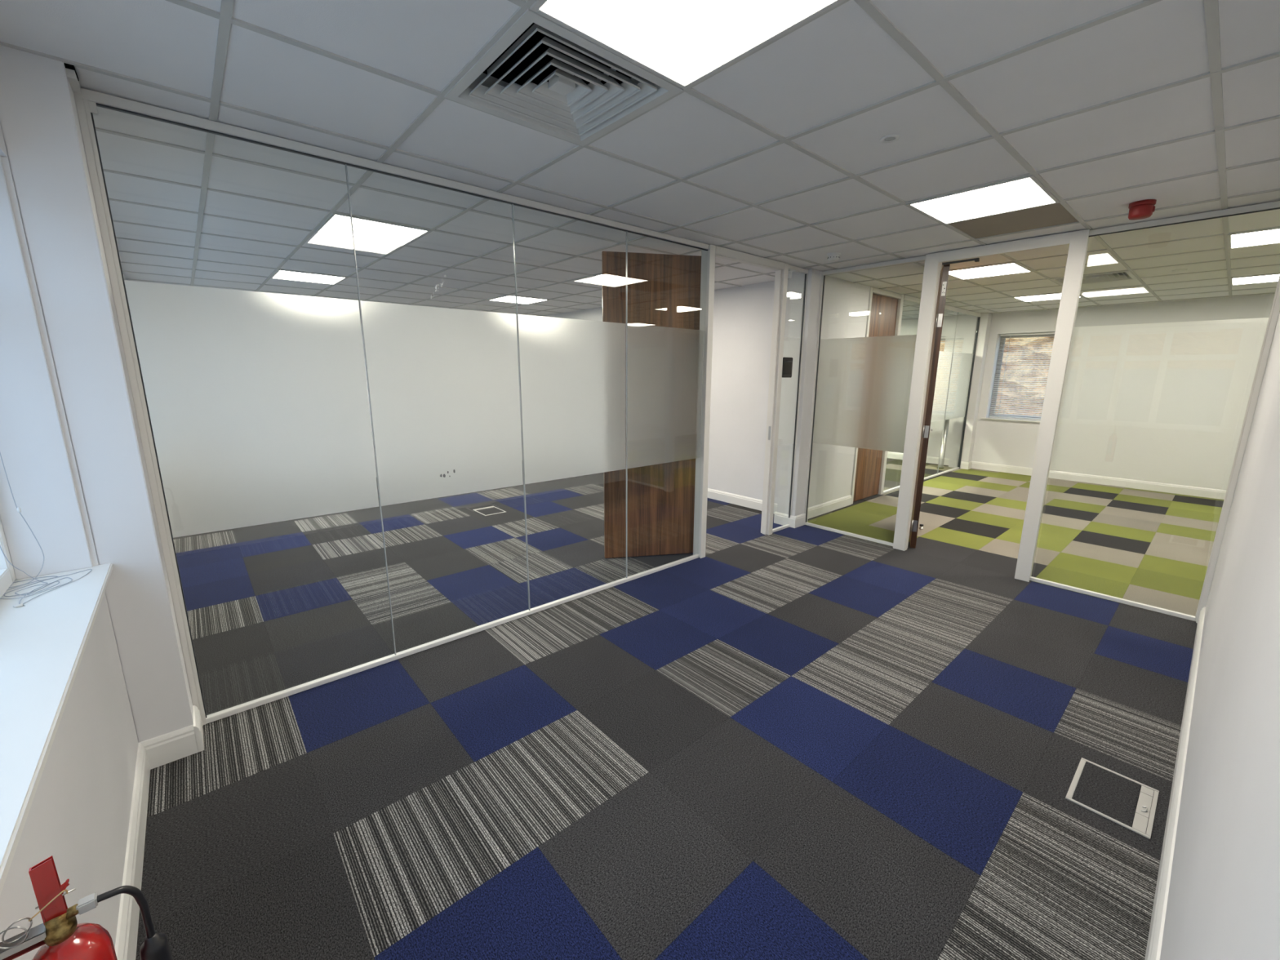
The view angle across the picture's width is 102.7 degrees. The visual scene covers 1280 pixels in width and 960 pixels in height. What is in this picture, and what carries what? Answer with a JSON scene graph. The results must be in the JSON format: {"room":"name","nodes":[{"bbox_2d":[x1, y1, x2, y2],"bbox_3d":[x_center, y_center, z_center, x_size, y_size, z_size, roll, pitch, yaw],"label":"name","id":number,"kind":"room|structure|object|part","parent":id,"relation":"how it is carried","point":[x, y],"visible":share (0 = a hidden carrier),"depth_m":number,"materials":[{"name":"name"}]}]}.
{"room":"empty office","nodes":[
{"label":"empty office","id":0,"kind":"room"},
{"bbox_2d":[0,123,138,959],"bbox_3d":[-2.989,-0.433,2.703,0.260,2.793,8.760,-10,16,-40],"label":"wall","id":1,"kind":"structure","parent":0,"point":[78,815],"depth_m":1.33,"materials":[{"name":"paint"}]},
{"bbox_2d":[0,155,113,894],"bbox_3d":[-1.159,-0.110,0.672,0.285,1.347,2.640,-10,16,-40],"label":"window","id":2,"kind":"structure","parent":1,"relation":"in","point":[43,642],"depth_m":1.61,"materials":[{"name":"white plastic"}]},
{"bbox_3d":[-1.249,-0.108,0.603,0.060,1.325,2.615,-10,16,-40],"label":"frame","id":3,"kind":"part","parent":2,"relation":"part of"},
{"bbox_3d":[-1.254,-0.737,0.590,0.028,0.082,2.320,-10,16,-40],"label":"blind","id":4,"kind":"object","parent":2,"relation":"attached to","visible":0},
{"bbox_2d":[0,452,92,607],"bbox_3d":[-1.905,-0.249,1.508,0.198,1.226,0.289,-10,16,-40],"label":"blind cord","id":5,"kind":"object","parent":4,"relation":"hanging from","point":[19,509],"visible":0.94,"depth_m":1.65,"materials":[{"name":"white plastic"}]},
{"bbox_2d":[0,855,173,959],"bbox_3d":[-0.825,0.780,0.775,0.188,0.511,0.087,-10,16,-40],"label":"fire extinguisher","id":6,"kind":"object","parent":1,"relation":"attached to","point":[60,936],"visible":1,"depth_m":0.73,"materials":[{"name":"red metal"}]},
{"bbox_3d":[-0.862,0.643,0.713,0.048,0.012,0.020,-10,16,-40],"label":"carry handle","id":7,"kind":"part","parent":6,"relation":"part of","materials":[{"name":"metal"}]},
{"bbox_3d":[-0.835,0.579,0.723,0.023,0.098,0.007,-10,16,-40],"label":"squeeze lever","id":8,"kind":"part","parent":6,"relation":"part of","materials":[{"name":"red metal"}]},
{"bbox_2d":[115,742,150,959],"bbox_3d":[-1.063,1.294,1.025,0.018,0.120,2.688,-10,16,-40],"label":"baseboard","id":9,"kind":"structure","parent":1,"relation":"attached to","point":[126,944],"depth_m":1.56,"materials":[{"name":"white wood"}]},
{"bbox_2d":[0,44,193,742],"bbox_3d":[-2.007,-0.119,1.950,0.163,2.497,0.360,-10,16,-40],"label":"wall","id":10,"kind":"structure","parent":0,"point":[39,121],"depth_m":1.76,"materials":[{"name":"paint"}]},
{"bbox_2d":[63,62,79,80],"bbox_3d":[-1.850,-1.330,1.666,0.022,0.010,0.108,-10,16,-40],"label":"trim","id":11,"kind":"structure","parent":10,"relation":"attached to","point":[68,66],"depth_m":1.64,"materials":[{"name":"black"}]},
{"bbox_2d":[65,67,81,93],"bbox_3d":[-1.872,-1.320,1.692,0.020,0.029,0.120,-10,16,-40],"label":"trim","id":12,"kind":"structure","parent":10,"relation":"attached to","point":[71,75],"depth_m":1.67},
{"bbox_2d":[139,705,204,769],"bbox_3d":[-1.935,1.060,2.119,0.181,0.120,0.178,-10,16,-40],"label":"baseboard","id":13,"kind":"structure","parent":10,"relation":"attached to","point":[179,744],"depth_m":2.06,"materials":[{"name":"white wood"}]},
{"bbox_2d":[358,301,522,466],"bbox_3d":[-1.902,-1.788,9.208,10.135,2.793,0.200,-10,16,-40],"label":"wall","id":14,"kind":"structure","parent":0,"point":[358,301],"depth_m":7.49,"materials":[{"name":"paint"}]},
{"bbox_2d":[0,0,1279,319],"bbox_3d":[1.997,-2.082,4.609,10.135,0.310,11.610,-10,16,-40],"label":"ceiling","id":15,"kind":"structure","parent":0,"point":[778,153],"depth_m":2.19,"materials":[{"name":"tile"}]},
{"bbox_2d":[270,269,347,284],"bbox_3d":[-3.434,-2.100,5.306,0.592,0.011,0.592,-10,16,-40],"label":"recessed light","id":16,"kind":"object","parent":15,"relation":"in","point":[279,273],"visible":1,"depth_m":5.28,"materials":[{"name":"white plastic"}]},
{"bbox_2d":[314,212,431,246],"bbox_3d":[-1.853,-1.722,3.541,0.592,0.011,0.592,-10,16,-40],"label":"recessed light","id":17,"kind":"object","parent":15,"relation":"in","point":[336,224],"visible":1,"depth_m":3.51,"materials":[{"name":"white plastic"}]},
{"bbox_2d":[488,295,549,304],"bbox_3d":[-1.629,-2.414,6.856,0.592,0.011,0.592,-10,16,-40],"label":"recessed light","id":18,"kind":"object","parent":15,"relation":"in","point":[510,299],"visible":0.99,"depth_m":6.84,"materials":[{"name":"white plastic"}]},
{"bbox_2d":[444,8,683,146],"bbox_3d":[-0.270,-1.391,1.766,0.594,0.104,0.594,-10,16,-40],"label":"ceiling vent","id":19,"kind":"object","parent":15,"relation":"in","point":[564,107],"visible":0.95,"depth_m":1.79,"materials":[{"name":"white metal"}]},
{"bbox_3d":[-0.271,-1.376,1.769,0.068,0.041,0.068,-10,16,-40],"label":"plate","id":20,"kind":"part","parent":19,"relation":"part of","materials":[{"name":"white metal"}]},
{"bbox_2d":[529,0,844,89],"bbox_3d":[0.125,-1.249,1.335,0.592,0.011,0.592,-10,16,-40],"label":"recessed light","id":21,"kind":"object","parent":15,"relation":"in","point":[683,43],"visible":1,"depth_m":1.42,"materials":[{"name":"white plastic"}]},
{"bbox_2d":[826,252,840,261],"bbox_3d":[1.575,-1.812,4.165,0.104,0.053,0.104,-10,16,-40],"label":"smoke detector","id":22,"kind":"object","parent":15,"relation":"attached to","point":[833,256],"visible":1,"depth_m":4.13,"materials":[{"name":"white plastic"}]},
{"bbox_2d":[880,133,899,142],"bbox_3d":[1.034,-1.411,2.120,0.074,0.008,0.074,-10,16,-40],"label":"sensor","id":23,"kind":"object","parent":15,"relation":"attached to","point":[889,138],"visible":1,"depth_m":2.11,"materials":[{"name":"white plastic"}]},
{"bbox_2d":[906,174,1060,224],"bbox_3d":[1.930,-1.563,2.885,0.592,0.011,0.592,-10,16,-40],"label":"recessed light","id":24,"kind":"object","parent":15,"relation":"in","point":[1027,192],"visible":1,"depth_m":2.85,"materials":[{"name":"white plastic"}]},
{"bbox_2d":[948,262,1033,279],"bbox_3d":[3.249,-1.956,4.799,0.592,0.011,0.592,-10,16,-40],"label":"recessed light","id":25,"kind":"object","parent":15,"relation":"in","point":[1012,268],"visible":0.79,"depth_m":4.78,"materials":[{"name":"white plastic"}]},
{"bbox_2d":[1012,293,1082,302],"bbox_3d":[5.054,-2.270,6.349,0.592,0.011,0.592,-10,16,-40],"label":"recessed light","id":26,"kind":"object","parent":15,"relation":"in","point":[1055,295],"visible":0.7,"depth_m":6.38,"materials":[{"name":"white plastic"}]},
{"bbox_2d":[1014,293,1061,301],"bbox_3d":[5.054,-2.270,6.349,0.556,0.008,0.556,-10,16,-40],"label":"diffuser","id":27,"kind":"object","parent":26,"relation":"attached to","point":[1046,296],"depth_m":6.38,"materials":[{"name":"white plastic"}]},
{"bbox_2d":[1049,270,1137,285],"bbox_3d":[4.547,-2.066,5.123,0.594,0.104,0.594,-10,16,-40],"label":"ceiling vent","id":28,"kind":"object","parent":15,"relation":"in","point":[1123,275],"visible":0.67,"depth_m":5.14,"materials":[{"name":"white metal"}]},
{"bbox_2d":[1128,199,1156,220],"bbox_3d":[2.833,-1.524,2.894,0.112,0.082,0.112,-10,16,-40],"label":"fire alarm","id":29,"kind":"object","parent":15,"relation":"attached to","point":[1142,209],"visible":1,"depth_m":2.86,"materials":[{"name":"red plastic"}]},
{"bbox_2d":[1226,227,1279,248],"bbox_3d":[4.435,-1.672,3.475,0.592,0.011,0.592,-10,16,-40],"label":"recessed light","id":30,"kind":"object","parent":15,"relation":"in","point":[1271,236],"visible":1,"depth_m":3.59,"materials":[{"name":"white plastic"}]},
{"bbox_2d":[1229,273,1279,285],"bbox_3d":[6.240,-1.986,5.026,0.592,0.011,0.592,-10,16,-40],"label":"recessed light","id":31,"kind":"object","parent":15,"relation":"in","point":[1268,277],"visible":1,"depth_m":5.11,"materials":[{"name":"white plastic"}]},
{"bbox_2d":[135,457,1223,959],"bbox_3d":[1.982,0.569,5.163,10.735,0.120,12.210,-10,16,-40],"label":"floor","id":32,"kind":"structure","parent":0,"point":[805,742],"depth_m":2.23,"materials":[{"name":"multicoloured carpet"}]},
{"bbox_2d":[73,87,808,726],"bbox_3d":[-0.204,-0.436,3.526,4.667,2.493,0.060,-10,16,-40],"label":"glass wall","id":33,"kind":"structure","parent":32,"relation":"on","point":[251,408],"depth_m":2.52,"materials":[{"name":"glass"}]},
{"bbox_3d":[-1.947,-0.117,2.032,0.032,2.460,0.060,-10,16,-40],"label":"post","id":34,"kind":"part","parent":33,"relation":"part of","materials":[{"name":"white metal"}]},
{"bbox_2d":[601,244,788,558],"bbox_3d":[0.555,-0.598,4.324,1.747,2.492,0.391,-5,13,-24],"label":"door","id":35,"kind":"structure","parent":33,"relation":"in","point":[667,502],"depth_m":4.25,"materials":[{"name":"wood"}]},
{"bbox_3d":[0.881,-0.627,4.472,1.044,2.492,0.102,-10,16,-40],"label":"frame","id":36,"kind":"part","parent":35,"relation":"part of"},
{"bbox_3d":[1.219,-0.441,4.817,0.001,0.130,0.025,-10,16,-40],"label":"strike plate","id":37,"kind":"part","parent":35,"relation":"part of","materials":[{"name":"metal"}]},
{"bbox_2d":[782,357,792,377],"bbox_3d":[1.380,-1.054,4.796,0.150,0.185,0.013,-10,16,-40],"label":"screen","id":38,"kind":"object","parent":33,"relation":"attached to","point":[787,367],"visible":0.97,"depth_m":4.79,"materials":[{"name":"black plastic"}]},
{"bbox_3d":[1.547,-0.784,5.020,0.011,2.338,0.036,-10,16,-40],"label":"post","id":39,"kind":"part","parent":33,"relation":"part of","materials":[{"name":"white metal"}]},
{"bbox_2d":[472,506,506,515],"bbox_3d":[-1.706,0.346,5.801,0.250,0.013,0.330,-10,16,-40],"label":"box","id":40,"kind":"object","parent":32,"relation":"on","point":[491,510],"visible":1,"depth_m":5.80,"materials":[{"name":"grey carpet"}]},
{"bbox_2d":[777,268,822,515],"bbox_3d":[1.593,-0.765,5.137,0.205,2.497,0.215,-10,16,-40],"label":"wall pier","id":41,"kind":"object","parent":32,"relation":"on","point":[814,282],"visible":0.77,"depth_m":5.01,"materials":[{"name":"paint"}]},
{"bbox_2d":[773,511,808,528],"bbox_3d":[1.586,0.398,5.381,0.241,0.120,0.251,-10,16,-40],"label":"baseboard","id":42,"kind":"object","parent":41,"relation":"attached to","point":[794,522],"visible":0.85,"depth_m":5.29,"materials":[{"name":"white wood"}]},
{"bbox_2d":[883,294,981,493],"bbox_3d":[4.291,-1.229,7.439,2.888,2.493,0.044,-10,16,-40],"label":"glass wall","id":43,"kind":"structure","parent":32,"relation":"on","point":[954,370],"depth_m":7.86,"materials":[{"name":"white glass"}]},
{"bbox_2d":[850,286,904,504],"bbox_3d":[2.841,-0.991,6.262,0.875,2.492,0.135,-10,16,-40],"label":"door","id":44,"kind":"structure","parent":43,"relation":"in","point":[885,308],"depth_m":6.23,"materials":[{"name":"brown wood"}]},
{"bbox_3d":[5.371,-1.391,8.372,0.016,2.440,0.036,-10,16,-40],"label":"post","id":45,"kind":"part","parent":43,"relation":"part of","materials":[{"name":"white metal"}]},
{"bbox_2d":[937,419,949,469],"bbox_3d":[4.785,-0.670,8.689,0.480,0.892,0.850,-10,16,-40],"label":"pedestal table","id":46,"kind":"object","parent":32,"relation":"on","point":[946,421],"visible":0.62,"depth_m":8.45,"materials":[{"name":"metal"}]},
{"bbox_2d":[948,312,991,467],"bbox_3d":[5.434,-1.435,8.444,0.180,2.497,0.285,-10,16,-40],"label":"pier","id":47,"kind":"object","parent":32,"relation":"on","point":[985,318],"visible":0.68,"depth_m":8.32,"materials":[{"name":"paint"}]},
{"bbox_2d":[960,461,972,469],"bbox_3d":[5.482,-0.253,8.598,0.178,0.120,0.113,-10,16,-40],"label":"baseboard","id":48,"kind":"object","parent":47,"relation":"attached to","point":[965,465],"visible":1,"depth_m":8.55,"materials":[{"name":"white wood"}]},
{"bbox_2d":[804,200,1279,622],"bbox_3d":[2.658,-0.532,4.061,0.065,2.493,2.845,-10,16,-40],"label":"glass wall","id":49,"kind":"structure","parent":32,"relation":"on","point":[1166,402],"depth_m":3.39,"materials":[{"name":"clear glass"}]},
{"bbox_3d":[1.734,-0.800,5.099,0.033,2.338,0.017,-10,16,-40],"label":"post","id":50,"kind":"part","parent":49,"relation":"part of","materials":[{"name":"white metal"}]},
{"bbox_2d":[893,229,1089,582],"bbox_3d":[2.638,-0.587,4.329,0.654,2.492,1.480,-1,12,-8],"label":"door frame","id":51,"kind":"structure","parent":49,"relation":"in","point":[935,282],"depth_m":3.94,"materials":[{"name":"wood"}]},
{"bbox_3d":[2.509,-1.706,4.010,0.030,0.026,0.255,-10,16,-40],"label":"closer arm","id":52,"kind":"part","parent":51,"relation":"part of"},
{"bbox_3d":[3.584,-0.294,3.030,0.063,2.460,0.032,-10,16,-40],"label":"post","id":53,"kind":"part","parent":49,"relation":"part of","materials":[{"name":"white metal"}]},
{"bbox_2d":[1065,757,1159,839],"bbox_3d":[1.774,1.177,1.921,0.309,0.013,0.227,-10,16,-40],"label":"floor outlet cover","id":54,"kind":"object","parent":32,"relation":"on","point":[1112,795],"visible":1,"depth_m":1.91,"materials":[{"name":"grey carpet"}]},
{"bbox_2d":[542,275,870,507],"bbox_3d":[0.344,-1.420,7.512,1.155,2.793,5.370,-10,16,-40],"label":"wall","id":55,"kind":"structure","parent":0,"point":[743,316],"depth_m":5.83,"materials":[{"name":"paint"}]},
{"bbox_2d":[706,488,777,514],"bbox_3d":[-0.066,-0.057,7.511,0.018,0.120,5.220,-10,16,-40],"label":"baseboard","id":56,"kind":"structure","parent":55,"relation":"attached to","point":[755,504],"depth_m":6.13,"materials":[{"name":"white wood"}]},
{"bbox_2d":[807,494,851,519],"bbox_3d":[2.133,0.309,5.822,1.090,0.120,0.018,-10,16,-40],"label":"baseboard","id":57,"kind":"structure","parent":55,"relation":"attached to","point":[819,509],"depth_m":5.83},
{"bbox_2d":[891,293,1275,490],"bbox_3d":[5.899,-1.537,8.223,0.260,2.793,12.010,-10,16,-40],"label":"wall","id":58,"kind":"structure","parent":0,"point":[1006,442],"depth_m":7.99,"materials":[{"name":"paint"}]},
{"bbox_2d":[981,333,1054,422],"bbox_3d":[6.034,-1.604,8.010,0.275,1.347,0.980,-10,16,-40],"label":"window","id":59,"kind":"structure","parent":58,"relation":"in","point":[1002,337],"depth_m":8.27,"materials":[{"name":"white plastic"}]},
{"bbox_2d":[988,332,1054,420],"bbox_3d":[6.032,-1.616,8.006,0.028,1.316,0.836,-10,16,-40],"label":"blind","id":60,"kind":"object","parent":59,"relation":"attached to","point":[1040,333],"visible":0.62,"depth_m":8.05,"materials":[{"name":"white plastic"}]},
{"bbox_3d":[5.845,-1.653,8.216,0.027,1.293,0.003,-10,16,-40],"label":"ladder cord","id":61,"kind":"part","parent":60,"relation":"part of","materials":[{"name":"white fabric"}]},
{"bbox_3d":[6.028,-0.979,8.139,0.022,0.014,0.828,-10,16,-40],"label":"rail","id":62,"kind":"part","parent":60,"relation":"part of","materials":[{"name":"white plastic"}]},
{"bbox_2d":[887,451,1226,499],"bbox_3d":[5.787,-0.211,8.407,0.018,0.120,11.610,-10,16,-40],"label":"baseboard","id":63,"kind":"structure","parent":58,"relation":"attached to","point":[1117,482],"depth_m":7.40,"materials":[{"name":"white wood"}]},
{"bbox_2d":[1160,311,1279,959],"bbox_3d":[1.815,-0.112,1.297,5.065,2.793,0.258,-10,16,-40],"label":"wall","id":64,"kind":"structure","parent":0,"point":[1224,899],"depth_m":1.01,"materials":[{"name":"paint"}]},
{"bbox_2d":[1144,606,1205,959],"bbox_3d":[1.693,1.180,1.646,4.955,0.120,0.026,-10,16,-40],"label":"baseboard","id":65,"kind":"structure","parent":64,"relation":"attached to","point":[1154,940],"depth_m":1.70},
{"label":"outside","id":66,"kind":"structure","parent":0,"visible":0},
{"bbox_3d":[14.950,-0.473,14.109,19.600,0.200,32.000,-10,16,-40],"label":"lawn","id":67,"kind":"structure","parent":66,"visible":0},
{"bbox_2d":[939,336,1053,420],"bbox_3d":[10.414,-1.627,11.156,3.535,3.696,26.000,-10,16,-40],"label":"autumn trees","id":68,"kind":"object","parent":67,"relation":"on","point":[942,344],"visible":0.02,"depth_m":11.74,"materials":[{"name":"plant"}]}
]}

